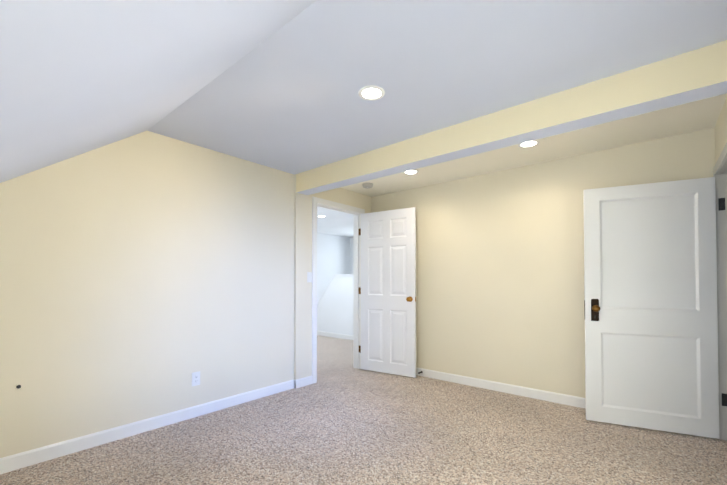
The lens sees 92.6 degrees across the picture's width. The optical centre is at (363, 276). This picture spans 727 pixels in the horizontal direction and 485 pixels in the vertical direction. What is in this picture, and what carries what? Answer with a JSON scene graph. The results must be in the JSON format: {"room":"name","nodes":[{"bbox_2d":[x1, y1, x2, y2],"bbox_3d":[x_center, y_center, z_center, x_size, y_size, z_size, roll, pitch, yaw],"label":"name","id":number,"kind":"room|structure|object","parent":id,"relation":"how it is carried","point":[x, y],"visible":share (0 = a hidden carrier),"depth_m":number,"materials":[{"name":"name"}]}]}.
{"room":"empty attic bedroom","nodes":[
{"label":"empty attic bedroom","id":0,"kind":"room"},
{"bbox_2d":[0,0,316,182],"bbox_3d":[-0.982,-0.522,0.868,3.580,1.526,1.890,-1,-1,40],"label":"ceiling","id":1,"kind":"structure","parent":0,"point":[78,77],"depth_m":1.19,"materials":[{"name":"white paint"}]},
{"bbox_2d":[0,131,370,457],"bbox_3d":[-1.426,-0.031,3.026,0.120,2.440,4.640,-1,-1,40],"label":"wall","id":2,"kind":"structure","parent":0,"point":[145,275],"depth_m":2.67,"materials":[{"name":"beige paint"}]},
{"bbox_2d":[192,371,199,385],"bbox_3d":[-1.426,0.869,2.959,0.008,0.115,0.070,-1,-1,40],"label":"electrical outlet plate","id":3,"kind":"object","parent":2,"relation":"attached to","point":[195,378],"visible":1,"depth_m":2.96,"materials":[{"name":"white plastic"}]},
{"bbox_2d":[0,367,585,473],"bbox_3d":[-0.073,1.126,1.952,3.370,0.092,4.520,-1,-1,40],"label":"baseboard","id":4,"kind":"structure","parent":2,"relation":"attached to","point":[35,456],"depth_m":2.95,"materials":[{"name":"white paint"}]},
{"bbox_2d":[307,272,311,281],"bbox_3d":[-0.600,0.004,3.905,0.017,0.115,0.070,-1,-1,40],"label":"switch plate","id":5,"kind":"object","parent":2,"relation":"attached to","point":[309,276],"visible":1,"depth_m":3.90,"materials":[{"name":"white plastic"}]},
{"bbox_2d":[312,197,364,383],"bbox_3d":[-0.334,0.151,4.327,0.152,2.118,0.924,-1,-1,40],"label":"door frame","id":6,"kind":"structure","parent":2,"relation":"attached to","point":[356,212],"depth_m":4.52,"materials":[{"name":"white paint"}]},
{"bbox_2d":[359,207,415,377],"bbox_3d":[0.274,0.184,4.369,0.832,2.030,0.171,-1,-1,33],"label":"door","id":7,"kind":"structure","parent":2,"relation":"in","point":[387,290],"depth_m":4.32,"materials":[{"name":"white paint"}]},
{"bbox_2d":[317,233,349,302],"bbox_3d":[-1.861,0.039,7.366,0.100,2.440,4.800,-1,-1,40],"label":"wall","id":8,"kind":"structure","parent":0,"point":[334,254],"depth_m":8.54,"materials":[{"name":"white paint"}]},
{"bbox_2d":[317,274,352,334],"bbox_3d":[-0.111,0.599,6.877,2.820,1.305,0.134,-1,-1,40],"label":"wall","id":9,"kind":"structure","parent":0,"point":[335,309],"depth_m":7.16,"materials":[{"name":"white paint"}]},
{"bbox_2d":[317,331,352,339],"bbox_3d":[-0.145,1.204,6.815,2.795,0.092,0.013,-1,-1,40],"label":"baseboard","id":10,"kind":"structure","parent":9,"relation":"attached to","point":[336,335],"depth_m":7.16,"materials":[{"name":"white paint"}]},
{"bbox_2d":[350,237,352,273],"bbox_3d":[0.894,0.051,8.125,3.110,2.440,0.100,-1,-1,40],"label":"wall","id":11,"kind":"structure","parent":0,"point":[351,239],"depth_m":9.08,"materials":[{"name":"white paint"}]},
{"bbox_2d":[0,335,726,484],"bbox_3d":[-0.148,1.256,4.041,8.570,0.100,7.870,-1,-1,40],"label":"floor","id":12,"kind":"structure","parent":0,"point":[342,421],"depth_m":2.43,"materials":[{"name":"carpet"}]},
{"bbox_2d":[147,0,726,237],"bbox_3d":[0.325,-1.163,4.786,6.590,0.120,5.780,-1,-1,40],"label":"ceiling","id":13,"kind":"structure","parent":0,"point":[287,98],"depth_m":2.00,"materials":[{"name":"white paint"}]},
{"bbox_2d":[362,183,372,187],"bbox_3d":[0.050,-1.092,4.167,0.132,0.041,0.132,-1,-1,40],"label":"smoke detector","id":14,"kind":"object","parent":13,"relation":"attached to","point":[367,185],"visible":1,"depth_m":4.13,"materials":[{"name":"grey plastic"}]},
{"bbox_2d":[358,85,384,100],"bbox_3d":[0.051,-1.141,2.159,0.164,0.008,0.164,-1,-1,40],"label":"recessed light","id":15,"kind":"object","parent":13,"relation":"in","point":[371,92],"visible":1,"depth_m":2.15,"materials":[{"name":"white glass"}]},
{"bbox_2d":[403,169,418,174],"bbox_3d":[0.503,-1.116,3.697,0.164,0.008,0.164,-1,-1,40],"label":"recessed light","id":16,"kind":"object","parent":13,"relation":"in","point":[411,172],"visible":0.81,"depth_m":3.71,"materials":[{"name":"white glass"}]},
{"bbox_2d":[518,140,538,147],"bbox_3d":[1.401,-1.128,2.946,0.164,0.008,0.164,-1,-1,40],"label":"recessed light","id":17,"kind":"object","parent":13,"relation":"in","point":[529,144],"visible":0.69,"depth_m":2.96,"materials":[{"name":"white glass"}]},
{"bbox_2d":[296,40,726,194],"bbox_3d":[0.600,-1.035,2.767,3.340,0.200,0.160,-1,-1,40],"label":"header beam","id":18,"kind":"structure","parent":0,"point":[694,75],"depth_m":2.19,"materials":[{"name":"beige paint"}]},
{"bbox_2d":[371,127,714,397],"bbox_3d":[1.428,-0.019,3.740,3.580,2.440,0.120,-1,-1,40],"label":"wall","id":19,"kind":"structure","parent":0,"point":[500,276],"depth_m":3.54,"materials":[{"name":"beige paint"}]},
{"bbox_2d":[715,97,726,163],"bbox_3d":[1.227,-0.066,0.805,0.120,2.440,4.640,-1,-1,40],"label":"wall","id":20,"kind":"structure","parent":0,"point":[720,133],"depth_m":2.39,"materials":[{"name":"beige paint"}]},
{"bbox_2d":[713,143,726,440],"bbox_3d":[2.381,0.177,2.179,0.152,1.998,0.961,-1,-1,40],"label":"door frame","id":21,"kind":"structure","parent":20,"relation":"attached to","point":[720,171],"depth_m":2.52,"materials":[{"name":"paint"}]},
{"bbox_2d":[583,177,726,438],"bbox_3d":[2.233,0.222,2.699,0.874,1.900,0.179,0,-1,25],"label":"door","id":22,"kind":"structure","parent":21,"relation":"attached to","point":[650,309],"depth_m":2.68,"materials":[{"name":"white paint"}]}
]}

